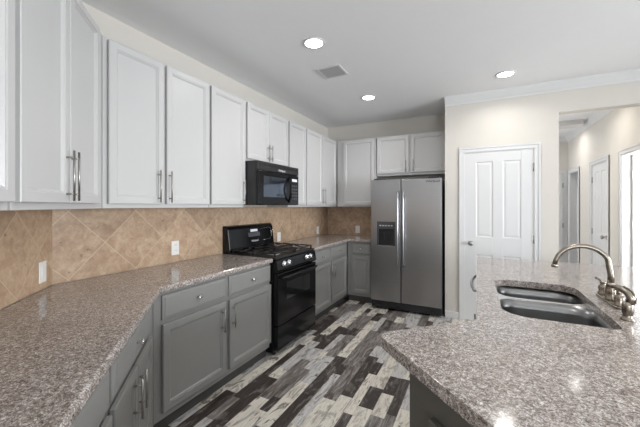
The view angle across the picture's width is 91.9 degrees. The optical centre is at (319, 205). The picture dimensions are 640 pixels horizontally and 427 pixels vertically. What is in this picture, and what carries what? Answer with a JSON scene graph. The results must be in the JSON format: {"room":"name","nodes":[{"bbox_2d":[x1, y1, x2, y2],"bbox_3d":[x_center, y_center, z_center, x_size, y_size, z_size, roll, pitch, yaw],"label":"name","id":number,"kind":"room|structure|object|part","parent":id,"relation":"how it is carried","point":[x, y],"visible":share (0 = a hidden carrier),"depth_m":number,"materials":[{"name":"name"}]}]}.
{"room":"kitchen","nodes":[
{"label":"kitchen","id":0,"kind":"room"},
{"bbox_2d":[0,286,49,309],"bbox_3d":[-1.265,0.026,0.533,0.120,2.740,2.985,0,0,-18],"label":"wall","id":1,"kind":"structure","parent":0,"point":[49,286],"depth_m":1.62,"materials":[{"name":"beige paint"}]},
{"bbox_2d":[0,0,14,210],"bbox_3d":[-1.067,-0.506,0.655,0.328,1.044,0.711,0,0,-18],"label":"upper cabinet","id":2,"kind":"object","parent":1,"relation":"attached to","point":[7,7],"visible":1,"depth_m":1.00,"materials":[{"name":"white paint"}]},
{"bbox_2d":[0,209,51,308],"bbox_3d":[-1.191,0.246,0.510,0.008,0.471,2.896,0,0,-18],"label":"backsplash","id":3,"kind":"structure","parent":1,"relation":"attached to","point":[25,235],"depth_m":1.60,"materials":[{"name":"tile"}]},
{"bbox_2d":[39,261,45,283],"bbox_3d":[-1.592,0.381,1.780,0.009,0.120,0.074,0,0,-18],"label":"light switch","id":4,"kind":"object","parent":1,"relation":"attached to","point":[42,265],"visible":1,"depth_m":1.77,"materials":[{"name":"white plastic"}]},
{"bbox_2d":[7,0,101,209],"bbox_3d":[-1.315,-0.506,1.476,0.362,1.044,0.972,0,0,-18],"label":"upper cabinet","id":5,"kind":"object","parent":1,"relation":"attached to","point":[58,43],"visible":1,"depth_m":1.34,"materials":[{"name":"white paint"}]},
{"bbox_3d":[-1.092,-0.511,1.236,0.018,0.998,0.366,0,0,-18],"label":"door","id":6,"kind":"part","parent":5,"relation":"part of","materials":[{"name":"white paint"}]},
{"bbox_3d":[-1.116,-0.135,1.385,0.039,0.225,0.009,0,0,-18],"label":"handle","id":7,"kind":"part","parent":5,"relation":"part of","materials":[{"name":"silver metal"}]},
{"bbox_3d":[-1.131,-0.135,1.433,0.039,0.225,0.009,0,0,-18],"label":"handle","id":8,"kind":"part","parent":5,"relation":"part of","materials":[{"name":"silver metal"}]},
{"bbox_3d":[-1.208,-0.511,1.593,0.018,0.998,0.371,0,0,-18],"label":"door","id":9,"kind":"part","parent":5,"relation":"part of","materials":[{"name":"white paint"}]},
{"bbox_2d":[51,1,327,285],"bbox_3d":[-0.777,0.026,3.712,0.120,2.740,4.031,0,0,27],"label":"wall","id":10,"kind":"structure","parent":0,"point":[110,27],"depth_m":2.76,"materials":[{"name":"beige paint"}]},
{"bbox_2d":[102,35,208,207],"bbox_3d":[-1.259,-0.506,2.236,0.362,1.044,0.945,0,0,27],"label":"upper cabinet","id":11,"kind":"object","parent":10,"relation":"attached to","point":[155,114],"visible":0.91,"depth_m":2.13,"materials":[{"name":"white paint"}]},
{"bbox_3d":[-1.202,-0.511,2.045,0.018,0.998,0.368,0,0,27],"label":"door","id":12,"kind":"part","parent":11,"relation":"part of","materials":[{"name":"white paint"}]},
{"bbox_3d":[-1.117,-0.135,2.159,0.039,0.225,0.009,0,0,27],"label":"handle","id":13,"kind":"part","parent":11,"relation":"part of","materials":[{"name":"silver metal"}]},
{"bbox_3d":[-1.078,-0.135,2.236,0.039,0.225,0.009,0,0,27],"label":"handle","id":14,"kind":"part","parent":11,"relation":"part of","materials":[{"name":"silver metal"}]},
{"bbox_3d":[-1.016,-0.511,2.408,0.018,0.998,0.394,0,0,27],"label":"door","id":15,"kind":"part","parent":11,"relation":"part of","materials":[{"name":"white paint"}]},
{"bbox_2d":[171,240,178,254],"bbox_3d":[-1.238,0.361,2.651,0.008,0.120,0.074,0,0,27],"label":"wall outlet","id":16,"kind":"object","parent":10,"relation":"attached to","point":[174,244],"visible":1,"depth_m":2.65,"materials":[{"name":"white plastic"}]},
{"bbox_2d":[52,207,327,284],"bbox_3d":[-0.747,0.246,3.630,0.008,0.471,3.911,0,0,27],"label":"backsplash","id":17,"kind":"structure","parent":10,"relation":"attached to","point":[86,243],"depth_m":2.43,"materials":[{"name":"tile"}]},
{"bbox_2d":[208,84,245,207],"bbox_3d":[-0.943,-0.506,2.854,0.362,1.044,0.430,0,0,27],"label":"upper cabinet","id":18,"kind":"object","parent":10,"relation":"attached to","point":[227,182],"visible":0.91,"depth_m":2.77,"materials":[{"name":"white paint"}]},
{"bbox_2d":[245,100,287,165],"bbox_3d":[-0.669,-0.732,3.391,0.362,0.592,0.758,0,0,27],"label":"upper cabinet","id":19,"kind":"object","parent":10,"relation":"attached to","point":[266,132],"visible":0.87,"depth_m":3.27,"materials":[{"name":"white paint"}]},
{"bbox_3d":[-0.629,-0.736,3.164,0.018,0.548,0.346,0,0,27],"label":"door","id":20,"kind":"part","parent":19,"relation":"part of","materials":[{"name":"white paint"}]},
{"bbox_2d":[244,160,297,204],"bbox_3d":[-0.593,-0.219,3.343,0.520,0.426,0.740,0,0,27],"label":"microwave","id":21,"kind":"object","parent":19,"relation":"attached to","point":[267,183],"visible":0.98,"depth_m":3.09,"materials":[{"name":"black plastic"}]},
{"bbox_3d":[-0.470,-0.174,3.176,0.029,0.329,0.555,0,0,27],"label":"door","id":22,"kind":"part","parent":21,"relation":"part of","materials":[{"name":"black glass"}]},
{"bbox_3d":[-0.327,-0.171,3.370,0.026,0.274,0.076,0,0,-39],"label":"handle","id":23,"kind":"part","parent":21,"relation":"part of","materials":[{"name":"black plastic"}]},
{"bbox_3d":[-0.302,-0.174,3.507,0.027,0.329,0.182,0,0,27],"label":"control panel","id":24,"kind":"part","parent":21,"relation":"part of","materials":[{"name":"black plastic"}]},
{"bbox_3d":[-0.463,-0.736,3.490,0.018,0.548,0.372,0,0,27],"label":"door","id":25,"kind":"part","parent":19,"relation":"part of","materials":[{"name":"white paint"}]},
{"bbox_2d":[277,232,280,241],"bbox_3d":[-0.533,0.406,4.030,0.008,0.120,0.074,0,0,27],"label":"wall outlet","id":26,"kind":"object","parent":10,"relation":"attached to","point":[278,233],"visible":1,"depth_m":4.02,"materials":[{"name":"white plastic"}]},
{"bbox_2d":[267,119,305,206],"bbox_3d":[-0.414,-0.506,3.926,0.328,1.044,0.409,0,0,27],"label":"upper cabinet","id":27,"kind":"object","parent":10,"relation":"attached to","point":[296,132],"visible":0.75,"depth_m":3.88,"materials":[{"name":"white paint"}]},
{"bbox_3d":[-0.276,-0.511,3.855,0.018,0.998,0.388,0,0,27],"label":"door","id":28,"kind":"part","parent":27,"relation":"part of","materials":[{"name":"white paint"}]},
{"bbox_2d":[305,127,335,206],"bbox_3d":[-0.075,-0.506,4.552,0.362,1.044,0.996,0,0,27],"label":"upper cabinet","id":29,"kind":"object","parent":10,"relation":"attached to","point":[320,149],"visible":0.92,"depth_m":4.41,"materials":[{"name":"white paint"}]},
{"bbox_3d":[-0.072,-0.511,4.254,0.018,0.998,0.449,0,0,27],"label":"door","id":30,"kind":"part","parent":29,"relation":"part of","materials":[{"name":"white paint"}]},
{"bbox_3d":[0.145,-0.511,4.679,0.018,0.998,0.470,0,0,27],"label":"door","id":31,"kind":"part","parent":29,"relation":"part of","materials":[{"name":"white paint"}]},
{"bbox_2d":[166,289,467,426],"bbox_3d":[2.321,1.446,1.902,8.800,0.100,12.300,0,0,27],"label":"floor","id":32,"kind":"structure","parent":0,"point":[338,372],"depth_m":2.45,"materials":[{"name":"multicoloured wood"}]},
{"bbox_2d":[71,370,111,426],"bbox_3d":[-0.907,0.960,0.688,0.649,0.872,0.641,0,0,-18],"label":"base cabinet","id":33,"kind":"object","parent":32,"relation":"on","point":[92,414],"visible":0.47,"depth_m":0.95,"materials":[{"name":"grey paint"}]},
{"bbox_3d":[-0.679,0.991,0.923,0.018,0.534,0.308,0,0,-18],"label":"door","id":34,"kind":"part","parent":33,"relation":"part of","materials":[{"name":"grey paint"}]},
{"bbox_2d":[105,305,152,426],"bbox_3d":[-1.164,0.960,1.494,0.657,0.872,1.032,0,0,-18],"label":"base cabinet","id":35,"kind":"object","parent":32,"relation":"on","point":[131,373],"visible":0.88,"depth_m":1.36,"materials":[{"name":"grey paint"}]},
{"bbox_3d":[-0.785,0.991,1.251,0.018,0.534,0.321,0,0,-18],"label":"door","id":36,"kind":"part","parent":35,"relation":"part of","materials":[{"name":"grey paint"}]},
{"bbox_3d":[-0.841,0.621,1.407,0.019,0.150,0.653,0,0,-18],"label":"drawer","id":37,"kind":"part","parent":35,"relation":"part of","materials":[{"name":"grey paint"}]},
{"bbox_2d":[0,254,272,426],"bbox_3d":[-1.022,0.502,1.549,1.207,0.040,3.148,0,0,-1],"label":"countertop","id":38,"kind":"structure","parent":35,"relation":"on","point":[58,343],"depth_m":1.18,"materials":[{"name":"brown stone"}]},
{"bbox_3d":[-0.796,0.850,1.361,0.039,0.177,0.009,0,0,-18],"label":"handle","id":39,"kind":"part","parent":35,"relation":"part of","materials":[{"name":"silver metal"}]},
{"bbox_3d":[-0.818,0.621,1.415,0.031,0.030,0.030,0,0,-18],"label":"knob","id":40,"kind":"part","parent":35,"relation":"part of","materials":[{"name":"silver metal"}]},
{"bbox_3d":[-0.886,0.991,1.565,0.018,0.534,0.326,0,0,-18],"label":"door","id":41,"kind":"part","parent":35,"relation":"part of","materials":[{"name":"grey paint"}]},
{"bbox_3d":[-0.821,0.850,1.438,0.039,0.177,0.009,0,0,-18],"label":"handle","id":42,"kind":"part","parent":35,"relation":"part of","materials":[{"name":"silver metal"}]},
{"bbox_2d":[153,264,270,426],"bbox_3d":[-1.024,0.960,2.367,0.657,0.872,1.394,0,0,27],"label":"base cabinet","id":43,"kind":"object","parent":32,"relation":"on","point":[208,333],"visible":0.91,"depth_m":2.18,"materials":[{"name":"grey paint"}]},
{"bbox_3d":[-0.839,0.621,2.115,0.019,0.150,0.528,0,0,27],"label":"drawer","id":44,"kind":"part","parent":43,"relation":"part of","materials":[{"name":"grey paint"}]},
{"bbox_3d":[-0.834,0.991,2.112,0.018,0.534,0.528,0,0,27],"label":"door","id":45,"kind":"part","parent":43,"relation":"part of","materials":[{"name":"grey paint"}]},
{"bbox_3d":[-0.713,0.850,2.297,0.039,0.177,0.009,0,0,27],"label":"handle","id":46,"kind":"part","parent":43,"relation":"part of","materials":[{"name":"silver metal"}]},
{"bbox_3d":[-0.663,0.850,2.395,0.039,0.177,0.009,0,0,27],"label":"handle","id":47,"kind":"part","parent":43,"relation":"part of","materials":[{"name":"silver metal"}]},
{"bbox_3d":[-0.581,0.621,2.619,0.019,0.150,0.530,0,0,27],"label":"drawer","id":48,"kind":"part","parent":43,"relation":"part of","materials":[{"name":"grey paint"}]},
{"bbox_3d":[-0.576,0.991,2.617,0.018,0.534,0.530,0,0,27],"label":"door","id":49,"kind":"part","parent":43,"relation":"part of","materials":[{"name":"grey paint"}]},
{"bbox_2d":[223,223,317,354],"bbox_3d":[-0.492,0.802,3.314,0.726,1.188,0.756,0,0,27],"label":"gas range","id":50,"kind":"object","parent":32,"relation":"on","point":[292,281],"visible":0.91,"depth_m":3.14,"materials":[{"name":"black metal"}]},
{"bbox_2d":[230,246,314,259],"bbox_3d":[-0.497,0.490,3.316,0.595,0.018,0.756,0,0,27],"label":"cooktop","id":51,"kind":"object","parent":50,"relation":"in","point":[288,255],"depth_m":3.12,"materials":[{"name":"black metal"}]},
{"bbox_3d":[-0.238,1.231,3.183,0.044,0.220,0.744,0,0,27],"label":"drawer","id":52,"kind":"part","parent":50,"relation":"part of","materials":[{"name":"black metal"}]},
{"bbox_3d":[-0.236,0.561,3.182,0.052,0.120,0.756,0,0,27],"label":"control panel","id":53,"kind":"part","parent":50,"relation":"part of","materials":[{"name":"black metal"}]},
{"bbox_3d":[-0.237,0.871,3.183,0.046,0.480,0.744,0,0,27],"label":"oven door","id":54,"kind":"part","parent":50,"relation":"part of","materials":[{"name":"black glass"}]},
{"bbox_3d":[-0.193,0.671,3.160,0.053,0.026,0.681,0,0,27],"label":"handle","id":55,"kind":"part","parent":50,"relation":"part of","materials":[{"name":"black metal"}]},
{"bbox_2d":[314,242,346,320],"bbox_3d":[-0.097,0.960,4.181,0.657,0.872,1.126,0,0,27],"label":"base cabinet","id":56,"kind":"object","parent":32,"relation":"on","point":[331,271],"visible":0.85,"depth_m":4.00,"materials":[{"name":"grey paint"}]},
{"bbox_3d":[0.020,0.621,3.794,0.019,0.150,0.490,0,0,27],"label":"drawer","id":57,"kind":"part","parent":56,"relation":"part of","materials":[{"name":"grey paint"}]},
{"bbox_3d":[0.025,0.991,3.791,0.018,0.534,0.490,0,0,27],"label":"door","id":58,"kind":"part","parent":56,"relation":"part of","materials":[{"name":"grey paint"}]},
{"bbox_2d":[275,234,370,250],"bbox_3d":[0.183,0.502,4.375,0.968,0.040,1.720,0,0,27],"label":"countertop","id":59,"kind":"structure","parent":56,"relation":"on","point":[319,242],"depth_m":4.39,"materials":[{"name":"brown stone"}]},
{"bbox_3d":[0.260,0.621,4.264,0.019,0.150,0.495,0,0,27],"label":"drawer","id":60,"kind":"part","parent":56,"relation":"part of","materials":[{"name":"grey paint"}]},
{"bbox_3d":[0.265,0.991,4.261,0.018,0.534,0.495,0,0,27],"label":"door","id":61,"kind":"part","parent":56,"relation":"part of","materials":[{"name":"grey paint"}]},
{"bbox_2d":[348,242,371,302],"bbox_3d":[0.695,0.960,4.721,0.365,0.872,0.648,0,0,27],"label":"base cabinet","id":62,"kind":"object","parent":32,"relation":"on","point":[359,253],"visible":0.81,"depth_m":4.46,"materials":[{"name":"grey paint"}]},
{"bbox_3d":[0.589,0.621,4.457,0.275,0.150,0.019,0,0,27],"label":"drawer","id":63,"kind":"part","parent":62,"relation":"part of","materials":[{"name":"grey paint"}]},
{"bbox_3d":[0.587,0.991,4.452,0.275,0.534,0.018,0,0,27],"label":"door","id":64,"kind":"part","parent":62,"relation":"part of","materials":[{"name":"grey paint"}]},
{"bbox_2d":[371,176,444,315],"bbox_3d":[1.244,0.516,4.303,0.896,1.760,0.786,0,0,27],"label":"refrigerator","id":65,"kind":"object","parent":32,"relation":"on","point":[408,215],"visible":1,"depth_m":4.00,"materials":[{"name":"silver metal"}]},
{"bbox_3d":[0.885,0.463,4.152,0.396,1.617,0.050,0,0,27],"label":"door","id":66,"kind":"part","parent":65,"relation":"part of","materials":[{"name":"silver metal"}]},
{"bbox_3d":[0.887,0.376,4.140,0.246,0.330,0.046,0,0,27],"label":"dispenser frame","id":67,"kind":"part","parent":65,"relation":"part of","materials":[{"name":"black plastic"}]},
{"bbox_3d":[1.009,0.303,4.025,0.028,0.988,0.076,0,0,27],"label":"handle","id":68,"kind":"part","parent":65,"relation":"part of","materials":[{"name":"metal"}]},
{"bbox_3d":[1.073,0.303,3.992,0.028,0.988,0.076,0,0,27],"label":"handle","id":69,"kind":"part","parent":65,"relation":"part of","materials":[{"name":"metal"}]},
{"bbox_3d":[1.288,0.463,3.947,0.492,1.617,0.051,0,0,27],"label":"door","id":70,"kind":"part","parent":65,"relation":"part of","materials":[{"name":"silver metal"}]},
{"bbox_2d":[410,373,472,426],"bbox_3d":[0.841,0.960,0.551,1.405,0.872,1.313,0,0,27],"label":"base cabinet","id":71,"kind":"object","parent":32,"relation":"on","point":[427,409],"visible":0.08,"depth_m":0.94,"materials":[{"name":"grey paint"}]},
{"bbox_3d":[0.397,0.946,0.687,0.018,0.644,0.470,0,0,-18],"label":"door","id":72,"kind":"part","parent":71,"relation":"part of","materials":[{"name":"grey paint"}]},
{"bbox_2d":[382,257,639,426],"bbox_3d":[1.200,0.502,1.327,1.571,0.040,3.124,0,0,27],"label":"countertop","id":73,"kind":"structure","parent":71,"relation":"on","point":[498,368],"depth_m":0.99,"materials":[{"name":"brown stone"}]},
{"bbox_2d":[495,286,612,328],"bbox_3d":[1.169,0.624,1.621,0.467,0.201,0.814,0,0,27],"label":"sink","id":74,"kind":"object","parent":73,"relation":"in","point":[551,305],"visible":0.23,"depth_m":1.71,"materials":[{"name":"silver metal"}]},
{"bbox_3d":[1.287,0.624,1.835,0.414,0.201,0.286,0,0,27],"label":"bowl","id":75,"kind":"part","parent":74,"relation":"part of","materials":[{"name":"silver metal"}]},
{"bbox_3d":[1.103,0.624,1.477,0.414,0.201,0.460,0,0,27],"label":"bowl","id":76,"kind":"part","parent":74,"relation":"part of","materials":[{"name":"silver metal"}]},
{"bbox_2d":[551,244,625,309],"bbox_3d":[1.364,0.340,1.605,0.272,0.284,0.280,0,0,27],"label":"faucet","id":77,"kind":"object","parent":73,"relation":"on","point":[614,298],"visible":0.79,"depth_m":1.56,"materials":[{"name":"silver metal"}]},
{"bbox_3d":[1.359,0.300,1.607,0.254,0.204,0.027,0,0,27],"label":"spout","id":78,"kind":"part","parent":77,"relation":"part of","materials":[{"name":"silver metal"}]},
{"bbox_3d":[1.510,0.437,1.652,0.048,0.070,0.048,0,0,27],"label":"handle","id":79,"kind":"part","parent":77,"relation":"part of","materials":[{"name":"silver metal"}]},
{"bbox_3d":[1.460,0.476,1.556,0.056,0.012,0.280,0,0,27],"label":"plate","id":80,"kind":"part","parent":77,"relation":"part of","materials":[{"name":"silver metal"}]},
{"bbox_3d":[1.411,0.437,1.460,0.048,0.070,0.048,0,0,27],"label":"handle","id":81,"kind":"part","parent":77,"relation":"part of","materials":[{"name":"silver metal"}]},
{"bbox_2d":[606,282,636,321],"bbox_3d":[1.291,0.409,1.326,0.048,0.146,0.096,0,0,-14],"label":"sprayer","id":82,"kind":"object","parent":73,"relation":"on","point":[627,306],"visible":1,"depth_m":1.30,"materials":[{"name":"silver metal"}]},
{"bbox_2d":[470,275,496,291],"bbox_3d":[1.487,0.964,2.306,0.662,0.865,0.600,0,0,27],"label":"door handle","id":83,"kind":"object","parent":32,"relation":"on","point":[474,276],"visible":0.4,"depth_m":2.38,"materials":[{"name":"silver metal"}]},
{"bbox_3d":[1.221,0.606,2.442,0.065,0.020,0.539,0,0,27],"label":"handle","id":84,"kind":"part","parent":83,"relation":"part of","materials":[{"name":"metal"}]},
{"bbox_2d":[81,0,639,136],"bbox_3d":[2.321,-1.394,1.902,8.800,0.100,12.300,0,0,27],"label":"ceiling","id":85,"kind":"structure","parent":0,"point":[410,55],"depth_m":2.58,"materials":[{"name":"paint"}]},
{"bbox_2d":[303,37,324,48],"bbox_3d":[-0.049,-1.340,2.559,0.186,0.008,0.186,0,0,27],"label":"recessed light","id":86,"kind":"object","parent":85,"relation":"in","point":[311,42],"visible":1,"depth_m":2.55,"materials":[{"name":"white paint"}]},
{"bbox_2d":[316,64,348,78],"bbox_3d":[0.124,-1.337,3.098,0.252,0.012,0.252,0,0,27],"label":"ceiling vent","id":87,"kind":"object","parent":85,"relation":"in","point":[332,71],"visible":1,"depth_m":3.08,"materials":[{"name":"white metal"}]},
{"bbox_2d":[361,95,375,100],"bbox_3d":[0.602,-1.340,3.848,0.186,0.008,0.186,0,0,27],"label":"recessed light","id":88,"kind":"object","parent":85,"relation":"in","point":[365,97],"visible":1,"depth_m":3.83,"materials":[{"name":"white paint"}]},
{"bbox_2d":[495,70,515,77],"bbox_3d":[1.893,-1.340,3.162,0.186,0.008,0.186,0,0,27],"label":"recessed light","id":89,"kind":"object","parent":85,"relation":"in","point":[508,73],"visible":1,"depth_m":3.15,"materials":[{"name":"white paint"}]},
{"bbox_2d":[559,119,583,128],"bbox_3d":[3.858,-1.309,5.086,0.682,0.070,0.270,0,0,27],"label":"air vent","id":90,"kind":"object","parent":85,"relation":"in","point":[573,123],"depth_m":4.92,"materials":[{"name":"white metal"}]},
{"bbox_2d":[328,113,444,288],"bbox_3d":[1.034,0.026,4.983,1.948,2.740,0.120,0,0,27],"label":"wall","id":91,"kind":"structure","parent":0,"point":[431,123],"depth_m":4.88,"materials":[{"name":"beige paint"}]},
{"bbox_2d":[328,206,370,234],"bbox_3d":[0.587,0.246,5.139,0.994,0.471,0.008,0,0,27],"label":"backsplash","id":92,"kind":"structure","parent":91,"relation":"attached to","point":[341,220],"depth_m":5.18,"materials":[{"name":"tile"}]},
{"bbox_2d":[355,226,359,232],"bbox_3d":[0.620,0.391,5.113,0.074,0.120,0.008,0,0,27],"label":"wall outlet","id":93,"kind":"object","parent":91,"relation":"attached to","point":[357,228],"visible":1,"depth_m":5.11,"materials":[{"name":"white plastic"}]},
{"bbox_2d":[337,138,381,206],"bbox_3d":[0.625,-0.506,4.939,0.639,1.044,0.325,0,0,27],"label":"upper cabinet","id":94,"kind":"object","parent":91,"relation":"attached to","point":[356,159],"visible":0.78,"depth_m":4.80,"materials":[{"name":"white paint"}]},
{"bbox_3d":[0.594,-0.511,4.782,0.500,0.998,0.018,0,0,27],"label":"door","id":95,"kind":"part","parent":94,"relation":"part of","materials":[{"name":"white paint"}]},
{"bbox_2d":[377,131,444,177],"bbox_3d":[1.347,-0.735,4.551,0.981,0.586,0.359,0,0,27],"label":"upper cabinet","id":96,"kind":"object","parent":91,"relation":"attached to","point":[417,154],"visible":0.85,"depth_m":4.42,"materials":[{"name":"white paint"}]},
{"bbox_3d":[1.064,-0.743,4.542,0.463,0.535,0.018,0,0,27],"label":"door","id":97,"kind":"part","parent":96,"relation":"part of","materials":[{"name":"white paint"}]},
{"bbox_3d":[1.502,-0.743,4.317,0.458,0.535,0.018,0,0,27],"label":"door","id":98,"kind":"part","parent":96,"relation":"part of","materials":[{"name":"white paint"}]},
{"bbox_2d":[445,81,639,311],"bbox_3d":[3.990,0.026,2.722,5.374,2.740,0.120,0,0,27],"label":"wall","id":99,"kind":"structure","parent":0,"point":[531,118],"depth_m":3.51,"materials":[{"name":"beige paint"}]},
{"bbox_2d":[445,310,458,318],"bbox_3d":[1.639,1.353,3.849,0.162,0.085,0.014,0,0,27],"label":"baseboard","id":100,"kind":"structure","parent":99,"relation":"attached to","point":[450,314],"depth_m":3.84,"materials":[{"name":"white paint"}]},
{"bbox_2d":[459,142,540,319],"bbox_3d":[2.096,0.345,3.655,0.825,2.101,0.183,0,0,27],"label":"door","id":101,"kind":"structure","parent":99,"relation":"in","point":[500,185],"depth_m":3.64,"materials":[{"name":"white paint"}]},
{"bbox_2d":[444,68,639,106],"bbox_3d":[3.948,-1.293,2.640,5.374,0.102,0.065,0,0,27],"label":"trim","id":102,"kind":"structure","parent":99,"relation":"attached to","point":[630,75],"depth_m":3.38,"materials":[{"name":"white paint"}]},
{"bbox_2d":[559,142,567,262],"bbox_3d":[3.648,0.026,6.738,2.760,2.740,0.120,0,0,27],"label":"wall","id":103,"kind":"structure","parent":0,"point":[563,147],"depth_m":6.08,"materials":[{"name":"beige paint"}]},
{"bbox_2d":[559,170,566,262],"bbox_3d":[4.491,0.352,6.212,0.734,2.087,0.049,0,0,27],"label":"door","id":104,"kind":"structure","parent":103,"relation":"in","point":[562,177],"depth_m":6.07,"materials":[{"name":"white paint"}]},
{"bbox_2d":[559,137,567,142],"bbox_3d":[4.486,-1.293,6.206,0.782,0.102,0.065,0,0,27],"label":"trim","id":105,"kind":"structure","parent":103,"relation":"attached to","point":[561,139],"depth_m":6.07,"materials":[{"name":"white paint"}]},
{"bbox_2d":[568,106,639,265],"bbox_3d":[4.179,0.026,4.613,0.120,2.740,3.420,0,0,27],"label":"wall","id":106,"kind":"structure","parent":0,"point":[619,129],"depth_m":4.24,"materials":[{"name":"beige paint"}]},
{"bbox_2d":[568,166,579,262],"bbox_3d":[4.920,0.357,5.537,0.635,2.077,0.734,0,0,27],"label":"door","id":107,"kind":"structure","parent":106,"relation":"in","point":[573,174],"depth_m":5.91,"materials":[{"name":"white paint"}]},
{"bbox_2d":[565,109,613,141],"bbox_3d":[4.069,-1.293,4.602,0.065,0.102,3.300,0,0,27],"label":"trim","id":108,"kind":"structure","parent":106,"relation":"attached to","point":[597,115],"depth_m":4.81,"materials":[{"name":"white paint"}]},
{"bbox_2d":[589,155,609,264],"bbox_3d":[4.073,0.357,4.471,0.179,2.077,0.784,0,0,27],"label":"door","id":109,"kind":"structure","parent":106,"relation":"in","point":[599,169],"depth_m":4.50,"materials":[{"name":"white paint"}]},
{"bbox_2d":[618,142,639,266],"bbox_3d":[3.867,0.357,3.279,0.816,2.077,0.874,0,0,27],"label":"door","id":110,"kind":"structure","parent":106,"relation":"in","point":[628,159],"depth_m":3.75,"materials":[{"name":"white paint"}]}
]}

